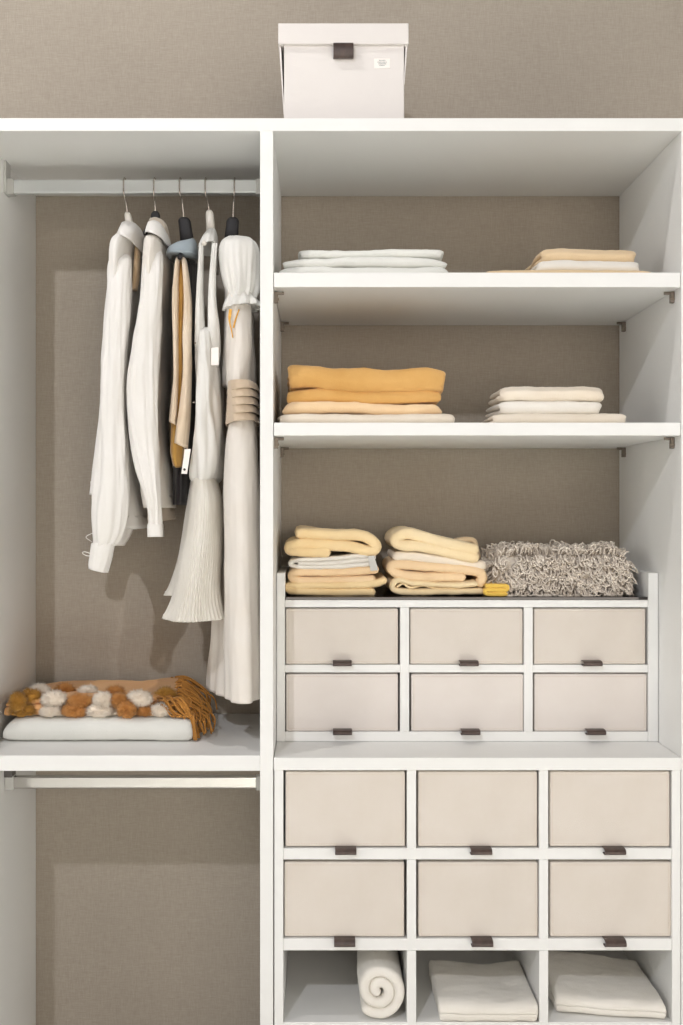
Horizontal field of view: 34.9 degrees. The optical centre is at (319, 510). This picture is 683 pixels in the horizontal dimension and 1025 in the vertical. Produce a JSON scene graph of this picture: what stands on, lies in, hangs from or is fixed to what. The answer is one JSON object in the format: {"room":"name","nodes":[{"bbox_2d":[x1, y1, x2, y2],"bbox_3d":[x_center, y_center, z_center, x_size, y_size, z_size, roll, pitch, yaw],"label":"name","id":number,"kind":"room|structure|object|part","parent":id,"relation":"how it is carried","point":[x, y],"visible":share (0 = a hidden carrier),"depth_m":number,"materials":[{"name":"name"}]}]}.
{"room":"walk-in closet","nodes":[
{"label":"walk-in closet","id":0,"kind":"room"},
{"bbox_2d":[0,0,682,1024],"bbox_3d":[0.000,-0.520,2.950,8.000,3.920,0.100,0,0,0],"label":"wall","id":1,"kind":"structure","parent":0,"point":[148,900],"depth_m":2.90,"materials":[{"name":"paint"}]},
{"bbox_3d":[0.000,1.470,-0.350,8.000,0.100,6.500,0,0,0],"label":"floor","id":2,"kind":"structure","parent":0,"visible":0},
{"bbox_2d":[0,118,682,1024],"bbox_3d":[0.020,0.275,2.649,1.615,2.289,0.498,0,0,0],"label":"wardrobe","id":3,"kind":"object","parent":2,"relation":"on","point":[639,161],"visible":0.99,"depth_m":2.58,"materials":[{"name":"white laminate"}]},
{"bbox_2d":[4,774,15,789],"bbox_3d":[-0.748,0.655,2.620,0.022,0.034,0.026,0,0,0],"label":"socket","id":4,"kind":"object","parent":3,"relation":"attached to","point":[9,779],"depth_m":2.61,"materials":[{"name":"grey"}]},
{"bbox_2d":[5,178,15,196],"bbox_3d":[-0.748,-0.781,2.620,0.022,0.038,0.026,0,0,0],"label":"socket","id":5,"kind":"object","parent":3,"relation":"attached to","point":[10,184],"depth_m":2.61,"materials":[{"name":"grey"}]},
{"bbox_3d":[-0.773,0.290,2.649,0.029,2.261,0.498,0,0,0],"label":"panel","id":6,"kind":"part","parent":3,"relation":"part of","materials":[{"name":"white laminate"}]},
{"bbox_2d":[3,698,204,740],"bbox_3d":[-0.520,0.512,2.696,0.445,0.056,0.330,0,0,0],"label":"folded blanket","id":7,"kind":"object","parent":3,"relation":"on","point":[34,727],"visible":0.42,"depth_m":2.53,"materials":[{"name":"white fabric"}]},
{"bbox_2d":[4,675,217,740],"bbox_3d":[-0.506,0.478,2.693,0.498,0.122,0.344,0,0,-3],"label":"throw","id":8,"kind":"object","parent":7,"relation":"on","point":[176,696],"visible":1,"depth_m":2.56,"materials":[{"name":"fabric"}]},
{"bbox_3d":[-0.497,0.473,2.588,0.379,0.022,0.054,0,0,0],"label":"cream trim","id":9,"kind":"part","parent":8,"relation":"part of","materials":[{"name":"fabric"}]},
{"bbox_2d":[116,177,132,233],"bbox_3d":[-0.461,-0.713,2.620,0.024,0.184,0.316,0,0,0],"label":"clothes hanger","id":10,"kind":"object","parent":3,"relation":"hanging from","point":[128,217],"visible":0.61,"depth_m":2.61,"materials":[{"name":"silver metal"}]},
{"bbox_2d":[82,221,147,572],"bbox_3d":[-0.488,-0.264,2.618,0.152,0.843,0.422,0,0,-10],"label":"shirt","id":11,"kind":"object","parent":10,"relation":"hanging from","point":[117,509],"visible":0.83,"depth_m":2.43,"materials":[{"name":"white fabric"}]},
{"bbox_2d":[0,714,259,770],"bbox_3d":[-0.446,0.558,2.649,0.626,0.034,0.498,0,0,0],"label":"shelf","id":12,"kind":"object","parent":3,"relation":"attached to","point":[234,742],"depth_m":2.42,"materials":[{"name":"white laminate"}]},
{"bbox_3d":[-0.446,0.654,2.620,0.618,0.030,0.018,0,0,0],"label":"hanging rail","id":13,"kind":"part","parent":3,"relation":"part of","materials":[{"name":"silver metal"}]},
{"bbox_3d":[-0.446,-0.782,2.620,0.618,0.034,0.018,0,0,0],"label":"hanging rail","id":14,"kind":"part","parent":3,"relation":"part of","materials":[{"name":"silver metal"}]},
{"bbox_2d":[143,177,159,234],"bbox_3d":[-0.397,-0.716,2.620,0.025,0.179,0.316,0,0,0],"label":"clothes hanger","id":15,"kind":"object","parent":3,"relation":"hanging from","point":[155,213],"visible":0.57,"depth_m":2.61,"materials":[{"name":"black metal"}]},
{"bbox_2d":[126,217,175,536],"bbox_3d":[-0.408,-0.315,2.617,0.121,0.762,0.420,0,0,-7],"label":"shirt","id":16,"kind":"object","parent":15,"relation":"hanging from","point":[149,368],"visible":0.97,"depth_m":2.43,"materials":[{"name":"white fabric"}]},
{"bbox_2d":[166,177,197,264],"bbox_3d":[-0.321,-0.688,2.617,0.075,0.234,0.322,0,0,0],"label":"clothes hanger","id":17,"kind":"object","parent":3,"relation":"hanging from","point":[187,247],"visible":0.88,"depth_m":2.51,"materials":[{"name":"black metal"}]},
{"bbox_2d":[169,257,191,467],"bbox_3d":[-0.322,-0.344,2.504,0.054,0.487,0.108,0,0,-9],"label":"vest","id":18,"kind":"object","parent":17,"relation":"hanging from","point":[180,407],"visible":1,"depth_m":2.46,"materials":[{"name":"beige fabric"}]},
{"bbox_3d":[-0.333,-0.389,2.486,0.024,0.388,0.064,0,0,0],"label":"panel","id":19,"kind":"part","parent":18,"relation":"part of","materials":[{"name":"beige fabric"}]},
{"bbox_2d":[173,262,197,504],"bbox_3d":[-0.329,-0.330,2.677,0.053,0.630,0.258,0,0,0],"label":"black top","id":20,"kind":"object","parent":17,"relation":"hanging from","point":[181,482],"visible":0.28,"depth_m":2.61,"materials":[{"name":"black fabric"}]},
{"bbox_2d":[162,228,224,621],"bbox_3d":[-0.295,-0.207,2.601,0.152,0.911,0.376,0,0,0],"label":"dress","id":21,"kind":"object","parent":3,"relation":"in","point":[194,589],"visible":0.99,"depth_m":2.46,"materials":[{"name":"white fabric"}]},
{"bbox_2d":[202,177,218,274],"bbox_3d":[-0.265,-0.704,2.620,0.025,0.203,0.316,0,0,0],"label":"clothes hanger","id":22,"kind":"object","parent":3,"relation":"hanging from","point":[210,223],"visible":0.66,"depth_m":2.61,"materials":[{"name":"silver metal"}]},
{"bbox_2d":[224,177,238,237],"bbox_3d":[-0.214,-0.694,2.620,0.037,0.222,0.316,0,0,0],"label":"clothes hanger","id":23,"kind":"object","parent":3,"relation":"hanging from","point":[232,223],"visible":0.58,"depth_m":2.61,"materials":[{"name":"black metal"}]},
{"bbox_2d":[206,235,259,703],"bbox_3d":[-0.207,-0.090,2.625,0.132,1.085,0.435,0,0,-8],"label":"dress","id":24,"kind":"object","parent":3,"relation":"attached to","point":[233,666],"visible":0.95,"depth_m":2.44,"materials":[{"name":"white fabric"}]},
{"bbox_3d":[-0.186,-0.386,2.520,0.060,0.200,0.183,0,0,0],"label":"bust panel","id":25,"kind":"part","parent":24,"relation":"part of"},
{"bbox_2d":[256,774,259,789],"bbox_3d":[-0.144,0.655,2.620,0.022,0.034,0.026,0,0,0],"label":"socket","id":26,"kind":"object","parent":3,"relation":"attached to","point":[257,775],"depth_m":2.61,"materials":[{"name":"grey"}]},
{"bbox_2d":[256,178,259,196],"bbox_3d":[-0.144,-0.781,2.620,0.022,0.038,0.026,0,0,0],"label":"socket","id":27,"kind":"object","parent":3,"relation":"attached to","point":[257,179],"depth_m":2.61,"materials":[{"name":"grey"}]},
{"bbox_3d":[-0.118,0.290,2.649,0.029,2.261,0.498,0,0,0],"label":"divider panel","id":28,"kind":"part","parent":3,"relation":"part of","materials":[{"name":"white laminate"}]},
{"bbox_3d":[0.020,-0.855,2.649,1.615,0.029,0.498,0,0,0],"label":"panel","id":29,"kind":"part","parent":3,"relation":"part of","materials":[{"name":"white laminate"}]},
{"bbox_2d":[278,23,408,117],"bbox_3d":[0.053,-0.986,2.608,0.295,0.233,0.333,0,0,0],"label":"storage box","id":30,"kind":"object","parent":3,"relation":"on","point":[329,70],"visible":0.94,"depth_m":2.46,"materials":[{"name":"white cardboard"}]},
{"bbox_3d":[0.053,-1.040,2.453,0.045,0.035,0.021,0,0,0],"label":"handle","id":31,"kind":"part","parent":30,"relation":"part of","materials":[{"name":"brown leather"}]},
{"bbox_3d":[0.053,-1.078,2.612,0.295,0.047,0.325,0,0,0],"label":"box lid","id":32,"kind":"part","parent":30,"relation":"part of","materials":[{"name":"white cardboard"}]},
{"bbox_2d":[274,273,679,324],"bbox_3d":[0.348,-0.512,2.648,0.901,0.032,0.493,0,0,0],"label":"shelf","id":33,"kind":"object","parent":3,"relation":"on","point":[308,298],"visible":0.86,"depth_m":2.52,"materials":[{"name":"white laminate"}]},
{"bbox_2d":[279,266,447,272],"bbox_3d":[0.098,-0.540,2.600,0.389,0.030,0.317,0,0,0],"label":"folded cloth","id":34,"kind":"object","parent":33,"relation":"on","point":[316,269],"visible":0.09,"depth_m":2.44,"materials":[{"name":"white fabric"}]},
{"bbox_2d":[283,257,446,268],"bbox_3d":[0.102,-0.564,2.604,0.380,0.033,0.307,0,0,0],"label":"folded cloth","id":35,"kind":"object","parent":34,"relation":"on","point":[344,262],"visible":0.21,"depth_m":2.45,"materials":[{"name":"white fabric"}]},
{"bbox_2d":[298,249,443,260],"bbox_3d":[0.117,-0.585,2.610,0.344,0.028,0.296,0,0,0],"label":"folded cloth","id":36,"kind":"object","parent":35,"relation":"on","point":[413,253],"visible":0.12,"depth_m":2.46,"materials":[{"name":"white fabric"}]},
{"bbox_2d":[486,270,650,272],"bbox_3d":[0.561,-0.535,2.599,0.377,0.019,0.319,0,0,0],"label":"folded cloth","id":37,"kind":"object","parent":33,"relation":"on","point":[502,271],"visible":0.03,"depth_m":2.44,"materials":[{"name":"beige fabric"}]},
{"bbox_2d":[531,260,639,270],"bbox_3d":[0.609,-0.554,2.554,0.253,0.027,0.208,0,0,0],"label":"folded cloth","id":38,"kind":"object","parent":37,"relation":"on","point":[554,264],"visible":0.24,"depth_m":2.45,"materials":[{"name":"white fabric"}]},
{"bbox_2d":[525,248,635,269],"bbox_3d":[0.612,-0.580,2.553,0.229,0.034,0.188,0,0,0],"label":"folded cloth","id":39,"kind":"object","parent":38,"relation":"on","point":[559,253],"visible":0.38,"depth_m":2.46,"materials":[{"name":"beige fabric"}]},
{"bbox_2d":[274,423,679,447],"bbox_3d":[0.348,-0.181,2.648,0.901,0.029,0.493,0,0,0],"label":"shelf","id":40,"kind":"object","parent":3,"relation":"on","point":[296,435],"visible":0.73,"depth_m":2.40,"materials":[{"name":"white laminate"}]},
{"bbox_2d":[277,414,454,422],"bbox_3d":[0.106,-0.207,2.584,0.416,0.029,0.327,0,0,0],"label":"folded towel","id":41,"kind":"object","parent":40,"relation":"on","point":[288,418],"visible":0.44,"depth_m":2.42,"materials":[{"name":"white fabric"}]},
{"bbox_2d":[282,401,441,414],"bbox_3d":[0.096,-0.232,2.594,0.368,0.034,0.308,0,0,0],"label":"folded towel","id":42,"kind":"object","parent":41,"relation":"on","point":[318,407],"visible":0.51,"depth_m":2.44,"materials":[{"name":"beige fabric"}]},
{"bbox_2d":[287,388,440,404],"bbox_3d":[0.098,-0.261,2.598,0.363,0.044,0.310,0,0,0],"label":"folded towel","id":43,"kind":"object","parent":42,"relation":"on","point":[318,394],"visible":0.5,"depth_m":2.45,"materials":[{"name":"yellow fabric"}]},
{"bbox_2d":[287,365,445,393],"bbox_3d":[0.105,-0.299,2.598,0.370,0.068,0.324,0,0,0],"label":"folded towel","id":44,"kind":"object","parent":43,"relation":"on","point":[300,377],"visible":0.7,"depth_m":2.44,"materials":[{"name":"fabric"}]},
{"bbox_2d":[481,413,625,422],"bbox_3d":[0.540,-0.208,2.530,0.314,0.027,0.195,0,0,0],"label":"folded towel","id":45,"kind":"object","parent":40,"relation":"on","point":[518,417],"visible":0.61,"depth_m":2.44,"materials":[{"name":"white fabric"}]},
{"bbox_2d":[485,401,601,417],"bbox_3d":[0.523,-0.234,2.534,0.250,0.035,0.168,0,0,0],"label":"folded towel","id":46,"kind":"object","parent":45,"relation":"on","point":[510,407],"visible":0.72,"depth_m":2.45,"materials":[{"name":"white fabric"}]},
{"bbox_2d":[488,386,603,405],"bbox_3d":[0.527,-0.265,2.533,0.248,0.038,0.168,0,0,0],"label":"folded towel","id":47,"kind":"object","parent":46,"relation":"on","point":[525,393],"visible":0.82,"depth_m":2.45,"materials":[{"name":"white fabric"}]},
{"bbox_3d":[0.814,0.290,2.649,0.029,2.261,0.498,0,0,0],"label":"panel","id":48,"kind":"part","parent":3,"relation":"part of","materials":[{"name":"white laminate"}]},
{"bbox_2d":[274,741,680,1024],"bbox_3d":[0.348,0.982,2.638,0.900,0.875,0.518,0,0,0],"label":"drawer unit","id":49,"kind":"object","parent":2,"relation":"on","point":[474,852],"visible":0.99,"depth_m":2.41,"materials":[{"name":"white laminate"}]},
{"bbox_3d":[-0.091,0.997,2.648,0.020,0.847,0.496,0,0,0],"label":"panel","id":50,"kind":"part","parent":49,"relation":"part of","materials":[{"name":"white laminate"}]},
{"bbox_3d":[0.055,0.862,2.556,0.266,0.165,0.300,0,0,0],"label":"drawer","id":51,"kind":"part","parent":49,"relation":"part of","materials":[{"name":"beige wood"}]},
{"bbox_3d":[0.054,0.951,2.395,0.046,0.016,0.031,0,0,0],"label":"handle","id":52,"kind":"part","parent":49,"relation":"part of","materials":[{"name":"brown leather"}]},
{"bbox_3d":[0.055,0.661,2.556,0.266,0.166,0.300,0,0,0],"label":"drawer","id":53,"kind":"part","parent":49,"relation":"part of","materials":[{"name":"beige wood"}]},
{"bbox_3d":[0.057,0.750,2.395,0.046,0.014,0.031,0,0,0],"label":"handle","id":54,"kind":"part","parent":49,"relation":"part of","materials":[{"name":"brown leather"}]},
{"bbox_2d":[357,950,404,1017],"bbox_3d":[0.138,1.071,2.572,0.105,0.120,0.340,0,0,0],"label":"rolled towel","id":55,"kind":"object","parent":49,"relation":"on","point":[380,980],"visible":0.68,"depth_m":2.41,"materials":[{"name":"white fabric"}]},
{"bbox_3d":[0.350,0.661,2.556,0.265,0.166,0.300,0,0,0],"label":"drawer","id":56,"kind":"part","parent":49,"relation":"part of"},
{"bbox_3d":[0.350,0.862,2.556,0.265,0.165,0.300,0,0,0],"label":"drawer","id":57,"kind":"part","parent":49,"relation":"part of","materials":[{"name":"beige wood"}]},
{"bbox_2d":[274,741,680,769],"bbox_3d":[0.348,0.559,2.647,0.900,0.028,0.501,0,0,0],"label":"countertop","id":58,"kind":"structure","parent":49,"relation":"on","point":[289,755],"depth_m":2.42,"materials":[{"name":"white laminate"}]},
{"bbox_2d":[277,566,657,741],"bbox_3d":[0.348,0.345,2.715,0.900,0.398,0.351,0,0,0],"label":"drawer unit","id":59,"kind":"object","parent":58,"relation":"on","point":[386,665],"visible":0.99,"depth_m":2.57,"materials":[{"name":"white laminate"}]},
{"bbox_3d":[-0.092,0.345,2.725,0.020,0.398,0.330,0,0,0],"label":"panel","id":60,"kind":"part","parent":59,"relation":"part of","materials":[{"name":"white laminate"}]},
{"bbox_2d":[285,572,386,595],"bbox_3d":[0.037,0.182,2.715,0.250,0.050,0.255,0,0,0],"label":"folded towel","id":61,"kind":"object","parent":59,"relation":"on","point":[366,588],"visible":0.76,"depth_m":2.59,"materials":[{"name":"beige fabric"}]},
{"bbox_2d":[287,566,378,582],"bbox_3d":[0.031,0.155,2.717,0.222,0.051,0.250,0,0,0],"label":"folded towel","id":62,"kind":"object","parent":61,"relation":"on","point":[356,574],"visible":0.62,"depth_m":2.60,"materials":[{"name":"beige fabric"}]},
{"bbox_2d":[288,552,377,570],"bbox_3d":[0.031,0.122,2.714,0.216,0.042,0.260,0,0,0],"label":"folded towel","id":63,"kind":"object","parent":62,"relation":"on","point":[336,560],"visible":0.88,"depth_m":2.59,"materials":[{"name":"grey fabric"}]},
{"bbox_2d":[284,525,381,556],"bbox_3d":[0.029,0.075,2.713,0.240,0.078,0.262,0,0,0],"label":"folded towel","id":64,"kind":"object","parent":63,"relation":"on","point":[308,541],"visible":0.99,"depth_m":2.59,"materials":[{"name":"beige fabric"}]},
{"bbox_3d":[0.052,0.453,2.716,0.265,0.135,0.300,0,0,0],"label":"drawer","id":65,"kind":"part","parent":59,"relation":"part of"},
{"bbox_3d":[0.051,0.297,2.717,0.266,0.132,0.300,0,0,0],"label":"drawer","id":66,"kind":"part","parent":59,"relation":"part of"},
{"bbox_3d":[0.053,0.520,2.555,0.044,0.013,0.031,0,0,0],"label":"handle","id":67,"kind":"part","parent":59,"relation":"part of","materials":[{"name":"brown leather"}]},
{"bbox_3d":[0.052,0.358,2.556,0.044,0.013,0.031,0,0,0],"label":"handle","id":68,"kind":"part","parent":59,"relation":"part of","materials":[{"name":"brown metal"}]},
{"bbox_2d":[384,572,482,594],"bbox_3d":[0.281,0.182,2.715,0.239,0.049,0.260,0,0,0],"label":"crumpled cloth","id":69,"kind":"object","parent":59,"relation":"on","point":[401,586],"visible":0.8,"depth_m":2.59,"materials":[{"name":"beige fabric"}]},
{"bbox_2d":[382,556,486,586],"bbox_3d":[0.281,0.150,2.716,0.243,0.068,0.252,0,0,0],"label":"folded towel","id":70,"kind":"object","parent":69,"relation":"on","point":[410,570],"visible":0.77,"depth_m":2.60,"materials":[{"name":"beige fabric"}]},
{"bbox_2d":[387,548,485,568],"bbox_3d":[0.286,0.120,2.718,0.227,0.049,0.245,0,0,0],"label":"folded towel","id":71,"kind":"object","parent":70,"relation":"on","point":[395,554],"visible":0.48,"depth_m":2.60,"materials":[{"name":"white fabric"}]},
{"bbox_2d":[384,526,478,562],"bbox_3d":[0.274,0.081,2.712,0.214,0.086,0.258,0,0,0],"label":"folded towel","id":72,"kind":"object","parent":71,"relation":"on","point":[403,538],"visible":1,"depth_m":2.58,"materials":[{"name":"beige fabric"}]},
{"bbox_2d":[454,537,480,559],"bbox_3d":[0.377,0.095,2.800,0.067,0.060,0.083,0,0,0],"label":"folded cloth","id":73,"kind":"object","parent":71,"relation":"on","point":[467,539],"visible":0.48,"depth_m":2.76,"materials":[{"name":"beige fabric"}]},
{"bbox_3d":[0.349,0.453,2.716,0.265,0.135,0.300,0,0,0],"label":"drawer","id":74,"kind":"part","parent":59,"relation":"part of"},
{"bbox_3d":[0.347,0.297,2.717,0.266,0.132,0.300,0,0,0],"label":"drawer","id":75,"kind":"part","parent":59,"relation":"part of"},
{"bbox_3d":[0.346,0.206,2.725,0.856,0.007,0.326,0,0,0],"label":"glass","id":76,"kind":"part","parent":59,"relation":"part of","materials":[{"name":"black"}]},
{"bbox_3d":[0.346,0.533,2.727,0.858,0.023,0.326,0,0,0],"label":"board","id":77,"kind":"part","parent":59,"relation":"part of","materials":[{"name":"white laminate"}]},
{"bbox_3d":[0.350,0.358,2.556,0.044,0.013,0.031,0,0,0],"label":"handle","id":78,"kind":"part","parent":59,"relation":"part of","materials":[{"name":"brown metal"}]},
{"bbox_3d":[0.353,0.520,2.555,0.044,0.013,0.031,0,0,0],"label":"handle","id":79,"kind":"part","parent":59,"relation":"part of","materials":[{"name":"brown leather"}]},
{"bbox_2d":[481,582,509,595],"bbox_3d":[0.419,0.188,2.612,0.062,0.031,0.078,0,0,0],"label":"folded cloth","id":80,"kind":"object","parent":59,"relation":"on","point":[489,589],"visible":0.9,"depth_m":2.58,"materials":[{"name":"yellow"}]},
{"bbox_2d":[480,539,637,595],"bbox_3d":[0.578,0.138,2.703,0.380,0.132,0.264,0,0,0],"label":"throw","id":81,"kind":"object","parent":59,"relation":"on","point":[536,569],"visible":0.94,"depth_m":2.59,"materials":[{"name":"grey fabric"}]},
{"bbox_3d":[0.638,0.297,2.717,0.264,0.132,0.300,0,0,0],"label":"drawer","id":82,"kind":"part","parent":59,"relation":"part of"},
{"bbox_3d":[0.640,0.453,2.716,0.266,0.135,0.300,0,0,0],"label":"drawer","id":83,"kind":"part","parent":59,"relation":"part of","materials":[{"name":"beige wood"}]},
{"bbox_3d":[0.640,0.358,2.556,0.044,0.013,0.031,0,0,0],"label":"handle","id":84,"kind":"part","parent":59,"relation":"part of","materials":[{"name":"brown metal"}]},
{"bbox_3d":[0.648,0.520,2.555,0.044,0.013,0.031,0,0,0],"label":"handle","id":85,"kind":"part","parent":59,"relation":"part of","materials":[{"name":"brown leather"}]},
{"bbox_3d":[0.786,0.345,2.725,0.023,0.398,0.330,0,0,0],"label":"panel","id":86,"kind":"part","parent":59,"relation":"part of","materials":[{"name":"white laminate"}]},
{"bbox_3d":[0.349,1.146,2.649,0.860,0.030,0.494,0,0,0],"label":"board","id":87,"kind":"part","parent":49,"relation":"part of","materials":[{"name":"white laminate"}]},
{"bbox_3d":[0.355,0.750,2.395,0.046,0.014,0.031,0,0,0],"label":"handle","id":88,"kind":"part","parent":49,"relation":"part of","materials":[{"name":"brown leather"}]},
{"bbox_3d":[0.357,0.951,2.395,0.046,0.016,0.031,0,0,0],"label":"handle","id":89,"kind":"part","parent":49,"relation":"part of","materials":[{"name":"brown leather"}]},
{"bbox_2d":[429,960,537,1020],"bbox_3d":[0.372,1.106,2.508,0.231,0.049,0.241,0,0,0],"label":"folded towel","id":90,"kind":"object","parent":49,"relation":"on","point":[500,991],"visible":1,"depth_m":2.45,"materials":[{"name":"white fabric"}]},
{"bbox_2d":[548,950,666,1018],"bbox_3d":[0.649,1.103,2.538,0.240,0.055,0.274,0,0,0],"label":"folded towel","id":91,"kind":"object","parent":49,"relation":"in","point":[577,982],"visible":0.94,"depth_m":2.48,"materials":[{"name":"white fabric"}]},
{"bbox_3d":[0.643,0.661,2.556,0.266,0.166,0.300,0,0,0],"label":"drawer","id":92,"kind":"part","parent":49,"relation":"part of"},
{"bbox_3d":[0.644,0.862,2.556,0.269,0.165,0.300,0,0,0],"label":"drawer","id":93,"kind":"part","parent":49,"relation":"part of","materials":[{"name":"beige wood"}]},
{"bbox_3d":[0.649,0.750,2.395,0.046,0.014,0.031,0,0,0],"label":"handle","id":94,"kind":"part","parent":49,"relation":"part of","materials":[{"name":"brown leather"}]},
{"bbox_3d":[0.650,0.951,2.395,0.046,0.016,0.031,0,0,0],"label":"handle","id":95,"kind":"part","parent":49,"relation":"part of","materials":[{"name":"brown leather"}]},
{"bbox_3d":[0.788,0.997,2.648,0.019,0.847,0.496,0,0,0],"label":"panel","id":96,"kind":"part","parent":49,"relation":"part of","materials":[{"name":"white laminate"}]}
]}

